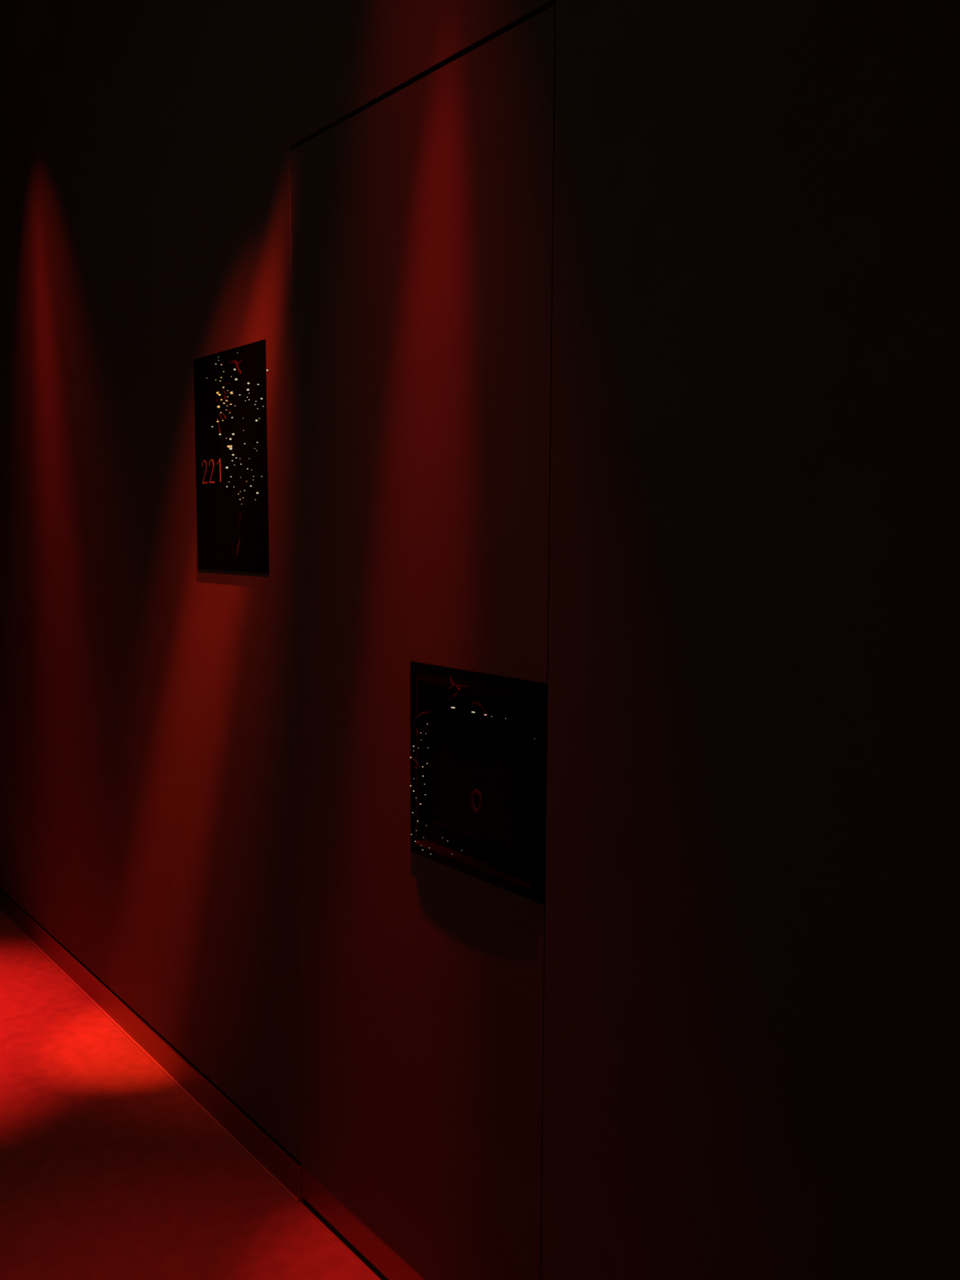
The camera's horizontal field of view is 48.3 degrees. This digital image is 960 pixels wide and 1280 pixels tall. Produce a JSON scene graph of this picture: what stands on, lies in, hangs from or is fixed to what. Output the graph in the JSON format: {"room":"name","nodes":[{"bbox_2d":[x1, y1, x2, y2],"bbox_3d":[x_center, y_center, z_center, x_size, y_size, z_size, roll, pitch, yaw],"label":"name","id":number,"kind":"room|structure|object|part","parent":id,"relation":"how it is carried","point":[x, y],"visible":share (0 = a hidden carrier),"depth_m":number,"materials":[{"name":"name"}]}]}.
{"room":"hotel corridor","nodes":[
{"label":"hotel corridor","id":0,"kind":"room"},
{"bbox_2d":[0,912,388,1279],"bbox_3d":[-2.044,1.185,2.600,2.390,0.100,9.840,-4,7,-39],"label":"floor","id":1,"kind":"structure","parent":0,"point":[109,1170],"depth_m":2.35,"materials":[{"name":"red carpet"}]},
{"bbox_2d":[0,0,959,1279],"bbox_3d":[-1.153,-0.722,3.127,0.120,3.600,9.600,-4,7,-39],"label":"wall","id":2,"kind":"structure","parent":0,"point":[752,1015],"depth_m":1.42,"materials":[{"name":"paint"}]},
{"bbox_2d":[0,888,301,1202],"bbox_3d":[-2.301,0.893,4.611,0.015,0.077,6.124,-4,7,-39],"label":"baseboard","id":3,"kind":"structure","parent":2,"relation":"attached to","point":[261,1144],"depth_m":2.75,"materials":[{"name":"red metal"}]},
{"bbox_2d":[193,339,269,573],"bbox_3d":[-0.535,-0.383,2.293,0.007,0.469,0.351,-4,7,-39],"label":"room sign","id":4,"kind":"object","parent":2,"relation":"attached to","point":[230,392],"visible":1,"depth_m":2.28,"materials":[{"name":"black paint"}]},
{"bbox_2d":[290,4,555,1279],"bbox_3d":[-0.105,0.149,1.875,0.076,2.128,0.737,-4,7,-39],"label":"door","id":5,"kind":"structure","parent":2,"relation":"in","point":[422,220],"depth_m":1.81,"materials":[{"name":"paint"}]},
{"bbox_2d":[409,661,546,905],"bbox_3d":[-0.015,0.215,1.703,0.013,0.333,0.341,-4,7,-39],"label":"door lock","id":6,"kind":"object","parent":5,"relation":"attached to","point":[478,740],"visible":1,"depth_m":1.68,"materials":[{"name":"black paint"}]},
{"bbox_3d":[-0.013,0.215,1.705,0.003,0.187,0.195,-4,7,-39],"label":"panel","id":7,"kind":"part","parent":6,"relation":"part of","materials":[{"name":"black"}]}
]}

